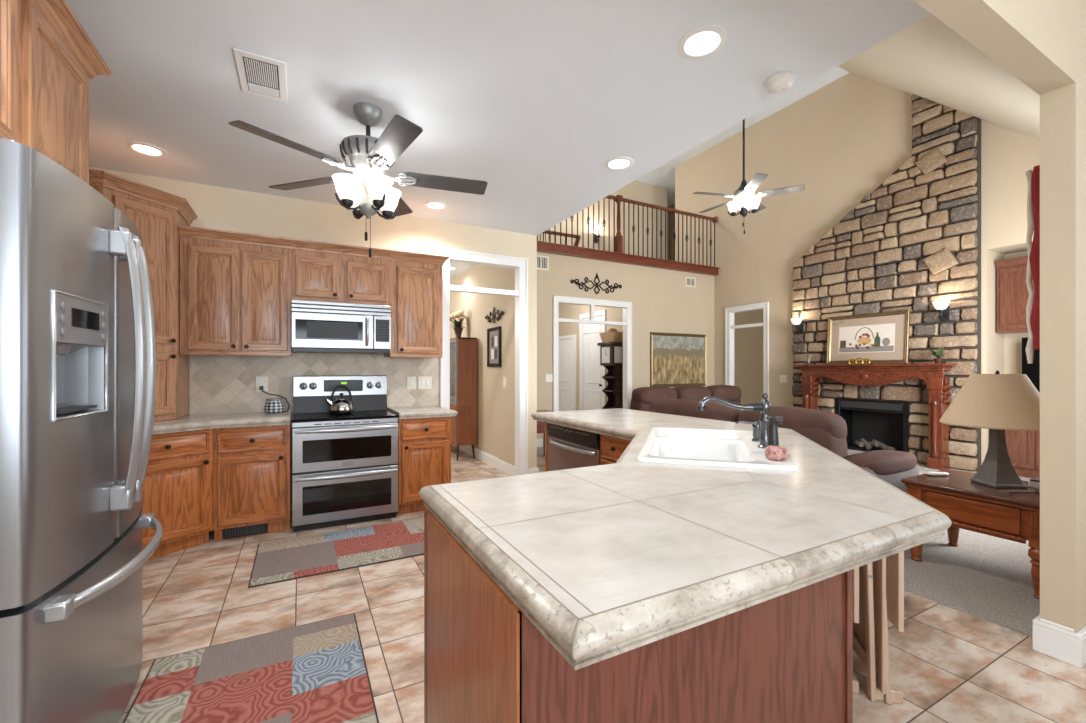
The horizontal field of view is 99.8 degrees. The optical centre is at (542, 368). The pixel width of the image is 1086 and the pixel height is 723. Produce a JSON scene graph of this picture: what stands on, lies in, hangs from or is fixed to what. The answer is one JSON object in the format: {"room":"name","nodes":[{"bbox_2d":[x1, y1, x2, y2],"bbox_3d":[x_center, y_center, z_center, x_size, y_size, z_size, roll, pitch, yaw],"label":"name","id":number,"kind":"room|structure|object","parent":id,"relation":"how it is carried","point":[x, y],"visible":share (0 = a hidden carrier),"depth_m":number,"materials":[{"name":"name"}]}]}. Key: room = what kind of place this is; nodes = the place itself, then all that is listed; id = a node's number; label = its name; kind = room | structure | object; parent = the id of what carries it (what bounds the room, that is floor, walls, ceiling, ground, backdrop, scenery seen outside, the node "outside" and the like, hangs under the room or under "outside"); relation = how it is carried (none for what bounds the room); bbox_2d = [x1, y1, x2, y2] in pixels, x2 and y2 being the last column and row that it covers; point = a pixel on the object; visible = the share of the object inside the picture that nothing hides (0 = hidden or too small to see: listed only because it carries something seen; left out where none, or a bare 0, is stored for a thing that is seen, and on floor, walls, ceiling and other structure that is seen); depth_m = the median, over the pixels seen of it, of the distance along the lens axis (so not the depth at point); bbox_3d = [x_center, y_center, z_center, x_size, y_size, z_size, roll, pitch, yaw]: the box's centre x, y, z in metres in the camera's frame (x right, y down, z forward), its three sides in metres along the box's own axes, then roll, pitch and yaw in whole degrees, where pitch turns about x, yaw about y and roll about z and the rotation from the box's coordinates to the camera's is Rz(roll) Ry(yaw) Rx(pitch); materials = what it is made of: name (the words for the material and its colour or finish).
{"room":"kitchen","nodes":[
{"label":"kitchen","id":0,"kind":"room"},
{"bbox_2d":[89,167,536,510],"bbox_3d":[-1.915,-0.160,4.570,4.110,2.980,0.132,0,0,-28],"label":"wall","id":1,"kind":"structure","parent":0,"point":[219,208],"depth_m":4.37,"materials":[{"name":"beige paint"}]},
{"bbox_2d":[178,225,291,355],"bbox_3d":[-2.590,-0.616,3.911,0.769,1.006,0.411,0,0,-28],"label":"upper cabinet","id":2,"kind":"object","parent":1,"relation":"attached to","point":[236,287],"visible":0.99,"depth_m":3.75,"materials":[{"name":"brown wood"}]},
{"bbox_2d":[256,377,267,391],"bbox_3d":[-2.553,0.137,4.149,0.095,0.136,0.010,0,0,-28],"label":"outlet plate","id":3,"kind":"object","parent":1,"relation":"attached to","point":[260,381],"visible":1,"depth_m":4.15,"materials":[{"name":"white plastic"}]},
{"bbox_2d":[291,238,390,305],"bbox_3d":[-1.889,-0.856,4.284,0.817,0.526,0.411,0,0,-28],"label":"upper cabinet","id":4,"kind":"object","parent":1,"relation":"attached to","point":[321,271],"visible":0.8,"depth_m":4.14,"materials":[{"name":"brown wood"}]},
{"bbox_2d":[291,300,390,353],"bbox_3d":[-1.864,-0.370,4.232,0.812,0.437,0.517,0,0,-28],"label":"microwave","id":5,"kind":"object","parent":4,"relation":"attached to","point":[316,326],"visible":1,"depth_m":4.04,"materials":[{"name":"silver metal"}]},
{"bbox_2d":[384,250,448,357],"bbox_3d":[-1.279,-0.616,4.609,0.563,1.006,0.411,0,0,-28],"label":"upper cabinet","id":6,"kind":"object","parent":1,"relation":"attached to","point":[416,279],"visible":0.98,"depth_m":4.44,"materials":[{"name":"brown wood"}]},
{"bbox_2d":[418,376,431,388],"bbox_3d":[-1.249,0.147,4.841,0.145,0.136,0.012,0,0,-28],"label":"switch plate","id":7,"kind":"object","parent":1,"relation":"attached to","point":[424,382],"visible":1,"depth_m":4.84,"materials":[{"name":"white plastic"}]},
{"bbox_2d":[440,248,527,474],"bbox_3d":[-0.673,0.013,5.218,1.048,2.634,0.154,0,0,-28],"label":"trim","id":8,"kind":"structure","parent":1,"relation":"attached to","point":[520,265],"depth_m":5.36,"materials":[{"name":"white paint"}]},
{"bbox_2d":[450,265,514,465],"bbox_3d":[-1.196,-1.705,7.405,0.180,6.070,4.200,0,0,-28],"label":"wall","id":9,"kind":"structure","parent":0,"point":[495,402],"depth_m":6.26,"materials":[{"name":"beige paint"}]},
{"bbox_2d":[452,444,514,475],"bbox_3d":[-1.266,1.255,7.323,0.020,0.150,4.080,0,0,-28],"label":"baseboard","id":10,"kind":"structure","parent":9,"relation":"attached to","point":[489,459],"depth_m":6.31,"materials":[{"name":"white paint"}]},
{"bbox_2d":[487,326,500,366],"bbox_3d":[-0.663,-0.295,6.171,0.033,0.530,0.440,0,0,-28],"label":"framed photos","id":11,"kind":"object","parent":9,"relation":"attached to","point":[493,334],"visible":1,"depth_m":6.17,"materials":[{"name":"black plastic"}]},
{"bbox_2d":[66,0,930,278],"bbox_3d":[-1.966,-1.645,4.561,4.210,0.150,8.500,0,0,-28],"label":"ceiling","id":12,"kind":"structure","parent":0,"point":[531,100],"depth_m":2.57,"materials":[{"name":"paint"}]},
{"bbox_2d":[126,142,166,156],"bbox_3d":[-2.881,-1.593,3.324,0.224,0.011,0.224,0,0,-28],"label":"recessed light","id":13,"kind":"object","parent":12,"relation":"in","point":[139,147],"visible":1,"depth_m":3.32,"materials":[{"name":"white paint"}]},
{"bbox_2d":[233,48,287,101],"bbox_3d":[-1.534,-1.593,2.502,0.230,0.014,0.400,0,0,-28],"label":"ceiling vent","id":14,"kind":"object","parent":12,"relation":"in","point":[259,75],"visible":1,"depth_m":2.48,"materials":[{"name":"white metal"}]},
{"bbox_2d":[228,102,487,257],"bbox_3d":[-1.045,-1.147,2.808,1.419,0.905,1.411,0,0,-28],"label":"ceiling fan","id":15,"kind":"object","parent":12,"relation":"hanging from","point":[369,190],"visible":1,"depth_m":2.71,"materials":[{"name":"brown wood"}]},
{"bbox_2d":[424,201,447,209],"bbox_3d":[-1.044,-1.593,4.459,0.224,0.011,0.224,0,0,-28],"label":"recessed light","id":16,"kind":"object","parent":12,"relation":"in","point":[437,205],"visible":1,"depth_m":4.46,"materials":[{"name":"white paint"}]},
{"bbox_2d":[604,156,633,169],"bbox_3d":[0.591,-1.593,3.550,0.224,0.011,0.224,0,0,-28],"label":"recessed light","id":17,"kind":"object","parent":12,"relation":"in","point":[615,163],"visible":1,"depth_m":3.54,"materials":[{"name":"white paint"}]},
{"bbox_2d":[678,25,726,58],"bbox_3d":[0.778,-1.593,2.236,0.224,0.011,0.224,0,0,-28],"label":"recessed light","id":18,"kind":"object","parent":12,"relation":"in","point":[702,41],"visible":1,"depth_m":2.23,"materials":[{"name":"white paint"}]},
{"bbox_2d":[765,71,794,93],"bbox_3d":[1.312,-1.571,2.530,0.150,0.057,0.150,0,0,-28],"label":"smoke detector","id":19,"kind":"object","parent":12,"relation":"attached to","point":[778,83],"visible":1,"depth_m":2.49,"materials":[{"name":"white plastic"}]},
{"bbox_2d":[559,303,622,409],"bbox_3d":[0.947,-0.270,10.510,0.100,3.200,3.730,0,0,-28],"label":"wall","id":20,"kind":"structure","parent":0,"point":[567,311],"depth_m":10.67,"materials":[{"name":"beige paint"}]},
{"bbox_2d":[559,339,572,410],"bbox_3d":[0.548,0.305,11.141,0.052,2.050,0.740,0,0,-28],"label":"door","id":21,"kind":"structure","parent":20,"relation":"in","point":[565,346],"depth_m":11.07,"materials":[{"name":"white paint"}]},
{"bbox_2d":[559,334,576,410],"bbox_3d":[0.544,0.260,11.128,0.029,2.140,0.980,0,0,-28],"label":"trim","id":22,"kind":"structure","parent":20,"relation":"attached to","point":[574,337],"depth_m":10.73,"materials":[{"name":"white paint"}]},
{"bbox_2d":[579,309,605,409],"bbox_3d":[1.140,0.035,10.131,0.154,2.589,0.998,0,0,-28],"label":"trim","id":23,"kind":"structure","parent":20,"relation":"attached to","point":[582,332],"depth_m":10.45,"materials":[{"name":"white paint"}]},
{"bbox_2d":[584,332,601,409],"bbox_3d":[1.103,0.270,10.111,0.108,2.120,0.800,0,0,-28],"label":"door","id":24,"kind":"structure","parent":20,"relation":"in","point":[592,368],"depth_m":10.13,"materials":[{"name":"white paint"}]},
{"bbox_2d":[584,315,601,330],"bbox_3d":[1.129,-1.015,10.125,0.020,0.290,0.780,0,0,-28],"label":"window","id":25,"kind":"structure","parent":20,"relation":"in","point":[587,327],"depth_m":10.09,"materials":[{"name":"white glass"}]},
{"bbox_2d":[119,446,1085,722],"bbox_3d":[1.476,1.374,4.466,10.200,0.112,11.900,0,0,-28],"label":"floor","id":26,"kind":"structure","parent":0,"point":[949,665],"depth_m":2.42,"materials":[{"name":"tile"}]},
{"bbox_2d":[0,138,162,722],"bbox_3d":[-1.887,0.368,1.426,1.047,1.923,0.990,0,0,-28],"label":"refrigerator","id":27,"kind":"object","parent":26,"relation":"on","point":[78,341],"visible":1,"depth_m":1.33,"materials":[{"name":"silver metal"}]},
{"bbox_2d":[142,429,212,559],"bbox_3d":[-2.833,0.891,3.315,0.500,0.878,0.600,0,0,29],"label":"base cabinet","id":28,"kind":"object","parent":26,"relation":"on","point":[178,482],"visible":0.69,"depth_m":3.29,"materials":[{"name":"brown wood"}]},
{"bbox_2d":[152,411,291,434],"bbox_3d":[-2.743,0.418,3.391,1.520,0.060,1.171,0,0,-28],"label":"countertop","id":29,"kind":"structure","parent":28,"relation":"on","point":[248,419],"depth_m":3.53,"materials":[{"name":"stone"}]},
{"bbox_2d":[89,169,197,420],"bbox_3d":[-3.142,-0.463,3.381,0.818,1.703,0.830,0,0,-28],"label":"tall cabinet","id":30,"kind":"object","parent":29,"relation":"on","point":[157,214],"visible":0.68,"depth_m":3.42,"materials":[{"name":"brown wood"}]},
{"bbox_2d":[260,386,289,413],"bbox_3d":[-2.395,0.272,4.094,0.209,0.235,0.306,0,0,-42],"label":"wax warmer","id":31,"kind":"object","parent":29,"relation":"on","point":[272,405],"visible":1,"depth_m":3.97,"materials":[{"name":"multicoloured ceramic"}]},
{"bbox_2d":[123,613,378,722],"bbox_3d":[-1.050,1.324,1.631,0.847,0.010,1.465,0,0,-28],"label":"rug","id":32,"kind":"object","parent":26,"relation":"on","point":[317,672],"visible":1,"depth_m":1.92,"materials":[{"name":"multicoloured fabric"}]},
{"bbox_2d":[213,423,290,540],"bbox_3d":[-2.413,0.891,3.842,0.515,0.878,0.650,0,0,-28],"label":"base cabinet","id":33,"kind":"object","parent":26,"relation":"on","point":[252,465],"visible":0.97,"depth_m":3.58,"materials":[{"name":"brown wood"}]},
{"bbox_2d":[223,523,267,538],"bbox_3d":[-2.354,1.278,3.619,0.300,0.087,0.017,0,0,-28],"label":"floor register","id":34,"kind":"object","parent":33,"relation":"attached to","point":[259,528],"visible":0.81,"depth_m":3.61,"materials":[{"name":"black plastic"}]},
{"bbox_2d":[248,518,423,587],"bbox_3d":[-1.322,1.324,3.468,1.478,0.010,0.795,0,0,-28],"label":"runner rug","id":35,"kind":"object","parent":26,"relation":"on","point":[276,561],"visible":0.73,"depth_m":3.32,"materials":[{"name":"multicoloured fabric"}]},
{"bbox_2d":[291,375,397,531],"bbox_3d":[-1.791,0.697,4.128,0.836,1.266,0.759,0,0,-28],"label":"range","id":36,"kind":"object","parent":26,"relation":"on","point":[345,467],"visible":0.99,"depth_m":3.90,"materials":[{"name":"silver metal"}]},
{"bbox_2d":[324,385,353,413],"bbox_3d":[-1.849,0.278,4.184,0.217,0.260,0.208,0,0,5],"label":"kettle","id":37,"kind":"object","parent":36,"relation":"on","point":[341,405],"visible":1,"depth_m":4.12,"materials":[{"name":"metal"}]},
{"bbox_2d":[291,410,397,422],"bbox_3d":[-1.783,0.421,4.114,0.836,0.024,0.562,0,0,-28],"label":"cooktop","id":38,"kind":"object","parent":36,"relation":"in","point":[308,416],"depth_m":3.99,"materials":[{"name":"black glass"}]},
{"bbox_2d":[396,417,450,514],"bbox_3d":[-1.217,0.891,4.478,0.485,0.878,0.650,0,0,-28],"label":"base cabinet","id":39,"kind":"object","parent":26,"relation":"on","point":[424,444],"visible":0.65,"depth_m":4.20,"materials":[{"name":"brown wood"}]},
{"bbox_2d":[387,405,456,418],"bbox_3d":[-1.201,0.418,4.497,0.532,0.060,0.667,0,0,-28],"label":"countertop","id":40,"kind":"structure","parent":39,"relation":"on","point":[407,412],"depth_m":4.29,"materials":[{"name":"stone"}]},
{"bbox_2d":[450,337,476,460],"bbox_3d":[-1.415,0.436,7.204,0.345,1.792,1.250,0,0,-28],"label":"china hutch","id":41,"kind":"object","parent":26,"relation":"on","point":[463,350],"visible":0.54,"depth_m":6.67,"materials":[{"name":"brown wood"}]},
{"bbox_2d":[450,309,468,336],"bbox_3d":[-1.330,-0.693,7.112,0.329,0.464,0.350,0,0,18],"label":"flower vase","id":42,"kind":"object","parent":41,"relation":"on","point":[458,329],"visible":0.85,"depth_m":7.05,"materials":[{"name":"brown ceramic"}]},
{"bbox_2d":[537,410,553,455],"bbox_3d":[-0.150,0.975,6.630,0.720,0.710,0.450,0,0,-28],"label":"console table","id":43,"kind":"object","parent":26,"relation":"on","point":[540,425],"visible":0.1,"depth_m":6.50,"materials":[{"name":"brown wood"}]},
{"bbox_2d":[424,422,852,722],"bbox_3d":[0.582,0.902,2.724,1.606,0.855,3.791,0,0,9],"label":"base cabinet","id":44,"kind":"object","parent":26,"relation":"on","point":[788,657],"visible":0.39,"depth_m":1.19,"materials":[{"name":"brown wood"}]},
{"bbox_2d":[547,423,599,470],"bbox_3d":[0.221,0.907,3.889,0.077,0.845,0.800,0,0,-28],"label":"dishwasher","id":45,"kind":"object","parent":44,"relation":"in","point":[569,448],"visible":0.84,"depth_m":3.88,"materials":[{"name":"silver metal"}]},
{"bbox_2d":[419,408,950,669],"bbox_3d":[0.438,0.450,2.804,2.653,0.072,3.319,0,0,-28],"label":"countertop","id":46,"kind":"structure","parent":44,"relation":"on","point":[605,561],"depth_m":1.19,"materials":[{"name":"stone"}]},
{"bbox_2d":[636,427,797,470],"bbox_3d":[0.899,0.502,2.505,0.660,0.206,1.150,0,0,17],"label":"sink","id":47,"kind":"object","parent":46,"relation":"in","point":[688,446],"visible":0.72,"depth_m":2.57,"materials":[{"name":"white ceramic"}]},
{"bbox_2d":[765,416,783,447],"bbox_3d":[1.068,0.307,2.109,0.079,0.184,0.068,0,0,17],"label":"sprayer","id":48,"kind":"object","parent":47,"relation":"on","point":[773,439],"visible":0.63,"depth_m":2.09,"materials":[{"name":"grey metal"}]},
{"bbox_2d":[765,446,787,460],"bbox_3d":[1.030,0.371,2.016,0.092,0.057,0.091,0,0,-28],"label":"scrubber","id":49,"kind":"object","parent":47,"relation":"on","point":[776,453],"visible":1,"depth_m":1.98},
{"bbox_2d":[697,393,769,448],"bbox_3d":[1.002,0.262,2.438,0.418,0.276,0.279,0,0,3],"label":"faucet","id":50,"kind":"object","parent":46,"relation":"on","point":[760,429],"visible":0.93,"depth_m":2.32,"materials":[{"name":"grey metal"}]},
{"bbox_2d":[630,385,740,411],"bbox_3d":[2.547,0.800,7.351,2.769,1.035,0.893,0,0,-28],"label":"sofa","id":51,"kind":"object","parent":26,"relation":"on","point":[642,397],"visible":0.26,"depth_m":7.33,"materials":[{"name":"brown fabric"}]},
{"bbox_2d":[630,399,649,411],"bbox_3d":[1.760,0.737,7.233,0.799,0.720,0.358,0,0,-28],"label":"cushion","id":52,"kind":"object","parent":51,"relation":"on","point":[636,404],"depth_m":6.97,"materials":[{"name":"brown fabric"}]},
{"bbox_2d":[632,387,676,404],"bbox_3d":[1.765,0.427,7.224,0.774,0.289,0.383,0,0,-28],"label":"pillow","id":53,"kind":"object","parent":51,"relation":"on","point":[642,395],"depth_m":7.03,"materials":[{"name":"brown fabric"}]},
{"bbox_2d":[673,386,710,399],"bbox_3d":[2.454,0.427,7.590,0.734,0.289,0.383,0,0,-28],"label":"pillow","id":54,"kind":"object","parent":51,"relation":"on","point":[683,392],"depth_m":7.40,"materials":[{"name":"brown fabric"}]},
{"bbox_2d":[707,385,740,400],"bbox_3d":[3.116,0.427,7.942,0.714,0.289,0.383,0,0,-28],"label":"pillow","id":55,"kind":"object","parent":51,"relation":"on","point":[728,392],"depth_m":7.76,"materials":[{"name":"brown fabric"}]},
{"bbox_2d":[649,399,918,492],"bbox_3d":[2.294,0.820,4.640,1.551,0.995,2.549,0,0,-28],"label":"sofa","id":56,"kind":"object","parent":26,"relation":"on","point":[827,429],"visible":0.28,"depth_m":3.50,"materials":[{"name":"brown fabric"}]},
{"bbox_2d":[649,409,731,421],"bbox_3d":[1.563,0.737,4.750,0.358,0.720,1.202,0,0,-28],"label":"cushion","id":57,"kind":"object","parent":56,"relation":"on","point":[714,414],"depth_m":4.41,"materials":[{"name":"brown fabric"}]},
{"bbox_2d":[650,399,741,421],"bbox_3d":[1.572,0.467,4.755,0.383,0.289,1.172,0,0,-28],"label":"pillow","id":58,"kind":"object","parent":56,"relation":"on","point":[682,407],"depth_m":4.53,"materials":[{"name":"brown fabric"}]},
{"bbox_2d":[739,406,846,437],"bbox_3d":[2.060,0.467,3.836,0.383,0.289,0.854,0,0,-28],"label":"pillow","id":59,"kind":"object","parent":56,"relation":"on","point":[810,423],"depth_m":3.53,"materials":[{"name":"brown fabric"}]},
{"bbox_2d":[739,419,847,457],"bbox_3d":[2.051,0.737,3.832,0.358,0.720,0.879,0,0,-28],"label":"cushion","id":60,"kind":"object","parent":56,"relation":"on","point":[831,434],"depth_m":3.46,"materials":[{"name":"brown fabric"}]},
{"bbox_2d":[853,567,858,692],"bbox_3d":[1.288,0.924,2.084,0.135,0.809,0.480,0,0,17],"label":"folding tray table","id":61,"kind":"object","parent":26,"relation":"on","point":[856,570],"visible":0.04,"depth_m":1.85,"materials":[{"name":"brown wood"}]},
{"bbox_2d":[794,363,956,469],"bbox_3d":[4.808,0.627,6.815,0.298,1.405,2.060,0,0,-28],"label":"mantel","id":62,"kind":"object","parent":26,"relation":"on","point":[933,374],"visible":0.91,"depth_m":6.25,"materials":[{"name":"brown wood"}]},
{"bbox_2d":[826,310,909,363],"bbox_3d":[4.887,-0.457,6.930,0.085,0.760,1.120,0,0,-28],"label":"print","id":63,"kind":"object","parent":62,"relation":"on","point":[882,337],"visible":0.99,"depth_m":6.87,"materials":[{"name":"beige paper"}]},
{"bbox_2d":[794,363,956,370],"bbox_3d":[4.808,-0.028,6.815,0.298,0.095,2.060,0,0,-28],"label":"shelf","id":64,"kind":"object","parent":62,"relation":"attached to","point":[909,366],"depth_m":6.57,"materials":[{"name":"brown wood"}]},
{"bbox_2d":[929,347,945,362],"bbox_3d":[5.207,-0.192,6.010,0.184,0.231,0.221,0,0,-28],"label":"potted plant","id":65,"kind":"object","parent":62,"relation":"on","point":[939,353],"visible":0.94,"depth_m":5.99,"materials":[{"name":"green plant"}]},
{"bbox_2d":[853,551,903,703],"bbox_3d":[1.421,0.924,2.023,0.135,0.809,0.480,0,0,17],"label":"folding tray table","id":66,"kind":"object","parent":26,"relation":"on","point":[881,582],"visible":0.45,"depth_m":1.83,"materials":[{"name":"brown wood"}]},
{"bbox_2d":[853,557,885,693],"bbox_3d":[1.411,1.005,2.026,0.014,0.550,0.480,0,0,17],"label":"tray","id":67,"kind":"object","parent":66,"relation":"on","point":[879,566],"depth_m":1.83,"materials":[{"name":"brown wood"}]},
{"bbox_2d":[792,94,980,471],"bbox_3d":[5.145,-1.296,7.032,0.558,5.252,2.498,0,0,-28],"label":"fireplace","id":68,"kind":"object","parent":26,"relation":"on","point":[911,243],"visible":0.84,"depth_m":6.43,"materials":[{"name":"stone"}]},
{"bbox_2d":[791,318,803,333],"bbox_3d":[4.334,-0.730,7.798,0.223,0.260,0.190,0,0,-28],"label":"wall sconce","id":69,"kind":"object","parent":68,"relation":"attached to","point":[797,322],"visible":1,"depth_m":7.78,"materials":[{"name":"white glass"}]},
{"bbox_2d":[841,401,900,410],"bbox_3d":[4.973,0.556,6.965,0.010,0.100,0.838,0,0,-28],"label":"hood","id":70,"kind":"object","parent":68,"relation":"attached to","point":[847,405],"depth_m":6.93,"materials":[{"name":"black metal"}]},
{"bbox_2d":[932,301,949,321],"bbox_3d":[5.268,-0.760,6.040,0.223,0.260,0.190,0,0,-28],"label":"wall sconce","id":71,"kind":"object","parent":68,"relation":"attached to","point":[942,307],"visible":1,"depth_m":6.03,"materials":[{"name":"white glass"}]},
{"bbox_2d":[901,469,1039,598],"bbox_3d":[2.960,1.040,3.018,0.680,0.556,0.730,0,0,-28],"label":"end table","id":72,"kind":"object","parent":26,"relation":"on","point":[969,505],"visible":0.46,"depth_m":2.84,"materials":[{"name":"brown wood"}]},
{"bbox_2d":[939,371,1039,493],"bbox_3d":[2.989,0.386,3.005,0.580,0.750,0.580,0,0,4],"label":"table lamp","id":73,"kind":"object","parent":72,"relation":"on","point":[997,402],"visible":0.91,"depth_m":2.91,"materials":[{"name":"fabric"}]},
{"bbox_2d":[1005,430,1039,477],"bbox_3d":[6.297,0.841,5.251,0.550,0.952,1.620,0,0,-28],"label":"base cabinet","id":74,"kind":"object","parent":26,"relation":"on","point":[1023,447],"visible":0.07,"depth_m":5.56,"materials":[{"name":"brown wood"}]},
{"bbox_2d":[1022,337,1039,391],"bbox_3d":[6.331,-0.016,5.303,0.220,0.760,1.100,0,0,-28],"label":"television","id":75,"kind":"object","parent":74,"relation":"on","point":[1032,371],"visible":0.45,"depth_m":5.69,"materials":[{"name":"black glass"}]},
{"bbox_2d":[538,180,666,259],"bbox_3d":[0.580,-3.395,10.615,5.970,2.750,0.100,0,0,-28],"label":"wall","id":76,"kind":"structure","parent":0,"point":[636,190],"depth_m":11.41,"materials":[{"name":"beige paint"}]},
{"bbox_2d":[537,252,713,438],"bbox_3d":[1.334,-0.345,8.535,5.350,3.350,0.120,0,0,-28],"label":"wall","id":77,"kind":"structure","parent":0,"point":[661,300],"depth_m":8.72,"materials":[{"name":"beige paint"}]},
{"bbox_2d":[537,255,548,270],"bbox_3d":[-0.034,-1.800,7.732,0.300,0.240,0.014,0,0,-28],"label":"air vent","id":78,"kind":"object","parent":77,"relation":"in","point":[542,261],"visible":0.7,"depth_m":7.74,"materials":[{"name":"white plastic"}]},
{"bbox_2d":[553,295,631,410],"bbox_3d":[0.896,0.035,8.283,1.698,2.589,0.154,0,0,-28],"label":"trim","id":79,"kind":"structure","parent":77,"relation":"attached to","point":[627,306],"depth_m":8.28,"materials":[{"name":"white paint"}]},
{"bbox_2d":[570,274,621,293],"bbox_3d":[0.976,-1.546,8.260,1.116,0.387,0.044,0,0,-28],"label":"scroll","id":80,"kind":"object","parent":77,"relation":"attached to","point":[572,281],"visible":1,"depth_m":8.24},
{"bbox_2d":[537,195,719,275],"bbox_3d":[1.350,-2.586,8.399,5.246,1.228,0.145,0,0,-28],"label":"balcony railing","id":81,"kind":"object","parent":77,"relation":"attached to","point":[618,256],"visible":0.71,"depth_m":8.52,"materials":[{"name":"brown wood"}]},
{"bbox_2d":[650,332,705,386],"bbox_3d":[2.744,-0.180,9.196,1.500,1.070,0.033,0,0,-28],"label":"landscape painting","id":82,"kind":"object","parent":77,"relation":"attached to","point":[676,359],"visible":0.93,"depth_m":9.18,"materials":[{"name":"brown paint"}]},
{"bbox_2d":[667,204,674,260],"bbox_3d":[4.371,-3.320,12.121,0.100,2.900,3.500,0,0,-28],"label":"wall","id":83,"kind":"structure","parent":0,"point":[673,205],"depth_m":13.24,"materials":[{"name":"beige paint"}]},
{"bbox_2d":[636,66,849,206],"bbox_3d":[1.887,-4.790,9.243,7.190,0.100,6.250,0,0,-28],"label":"wall","id":84,"kind":"structure","parent":0,"point":[664,175],"depth_m":9.16,"materials":[{"name":"paint"}]},
{"bbox_2d":[692,119,805,233],"bbox_3d":[2.892,-3.355,6.694,1.519,2.771,1.452,0,0,-28],"label":"ceiling fan","id":85,"kind":"object","parent":84,"relation":"hanging from","point":[743,197],"visible":0.95,"depth_m":6.53,"materials":[{"name":"grey metal"}]},
{"bbox_2d":[734,309,762,403],"bbox_3d":[4.774,-0.270,9.447,0.100,3.200,2.200,0,0,-28],"label":"wall","id":86,"kind":"structure","parent":0,"point":[748,342],"depth_m":9.90,"materials":[{"name":"beige paint"}]},
{"bbox_2d":[675,73,1039,464],"bbox_3d":[4.839,-1.720,7.556,0.120,6.100,7.200,0,0,-28],"label":"wall","id":87,"kind":"structure","parent":0,"point":[842,139],"depth_m":8.04,"materials":[{"name":"beige paint"}]},
{"bbox_2d":[725,302,768,400],"bbox_3d":[4.045,0.035,9.014,0.154,2.589,0.978,0,0,-28],"label":"trim","id":88,"kind":"structure","parent":87,"relation":"attached to","point":[729,312],"depth_m":9.09,"materials":[{"name":"white paint"}]},
{"bbox_2d":[990,244,1039,392],"bbox_3d":[6.393,-0.145,5.336,0.540,2.950,1.820,0,0,-28],"label":"wall niche","id":89,"kind":"object","parent":87,"relation":"in","point":[1005,349],"visible":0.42,"depth_m":5.99,"materials":[{"name":"beige paint"}]},
{"bbox_2d":[995,256,1034,333],"bbox_3d":[6.364,-0.934,5.343,0.366,0.928,1.500,0,0,-28],"label":"upper cabinet","id":90,"kind":"object","parent":89,"relation":"attached to","point":[1012,290],"visible":0.3,"depth_m":5.80,"materials":[{"name":"brown wood"}]},
{"bbox_2d":[1025,165,1039,363],"bbox_3d":[3.245,-0.572,2.722,1.353,1.117,0.152,0,0,-26],"label":"curtain","id":91,"kind":"object","parent":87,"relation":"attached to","point":[1033,177],"visible":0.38,"depth_m":2.47,"materials":[{"name":"red fabric"}]},
{"bbox_2d":[1032,618,1081,667],"bbox_3d":[2.360,1.250,2.100,0.020,0.160,0.153,0,0,-28],"label":"baseboard","id":92,"kind":"object","parent":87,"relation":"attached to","point":[1057,641],"visible":1,"depth_m":2.09,"materials":[{"name":"white paint"}]},
{"bbox_2d":[1077,625,1085,665],"bbox_3d":[3.071,1.250,2.403,1.520,0.160,0.020,0,0,-28],"label":"baseboard","id":93,"kind":"structure","parent":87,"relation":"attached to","point":[1082,631],"depth_m":2.05,"materials":[{"name":"white paint"}]},
{"bbox_2d":[838,14,1039,139],"bbox_3d":[3.676,-3.163,4.707,6.090,3.413,3.460,0,0,-28],"label":"ceiling","id":94,"kind":"structure","parent":0,"point":[927,59],"depth_m":4.02,"materials":[{"name":"paint"}]},
{"bbox_2d":[914,0,1075,94],"bbox_3d":[0.303,-1.580,1.006,4.680,0.580,0.113,0,0,-28],"label":"wall","id":95,"kind":"structure","parent":0,"point":[1034,41],"depth_m":1.85,"materials":[{"name":"beige paint"}]},
{"bbox_2d":[1040,0,1085,632],"bbox_3d":[4.762,-0.270,3.377,5.420,3.200,0.113,0,0,-28],"label":"wall","id":96,"kind":"structure","parent":95,"relation":"attached to","point":[1063,109],"depth_m":2.10,"materials":[{"name":"beige paint"}]},
{"bbox_3d":[0.725,1.380,10.352,6.000,0.100,3.800,0,0,-28],"label":"floor","id":97,"kind":"structure","parent":0,"visible":0},
{"bbox_2d":[597,342,622,408],"bbox_3d":[1.368,0.390,9.154,0.370,1.880,0.460,0,0,-28],"label":"shelf","id":98,"kind":"object","parent":97,"relation":"on","point":[611,353],"visible":0.61,"depth_m":9.05,"materials":[{"name":"brown wood"}]},
{"bbox_2d":[599,331,622,341],"bbox_3d":[1.395,-0.631,9.156,0.340,0.200,0.440,0,0,-28],"label":"basket","id":99,"kind":"object","parent":98,"relation":"on","point":[612,336],"visible":0.76,"depth_m":9.00,"materials":[{"name":"brown wicker"}]},
{"bbox_3d":[1.253,-1.955,10.435,6.990,0.130,3.350,0,0,-28],"label":"floor","id":100,"kind":"structure","parent":0,"visible":0},
{"bbox_2d":[540,230,580,245],"bbox_3d":[0.006,-2.391,9.063,1.720,0.738,0.060,0,0,-28],"label":"stair railing","id":101,"kind":"object","parent":100,"relation":"on","point":[546,231],"visible":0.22,"depth_m":9.25,"materials":[{"name":"brown wood"}]},
{"bbox_3d":[-2.991,-0.270,2.090,0.120,3.200,11.900,0,0,-28],"label":"wall","id":102,"kind":"structure","parent":0,"visible":0},
{"bbox_2d":[0,0,110,183],"bbox_3d":[-1.889,-1.004,1.052,0.848,0.668,1.832,0,0,-28],"label":"upper cabinet","id":103,"kind":"object","parent":102,"relation":"attached to","point":[48,60],"visible":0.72,"depth_m":1.64,"materials":[{"name":"brown wood"}]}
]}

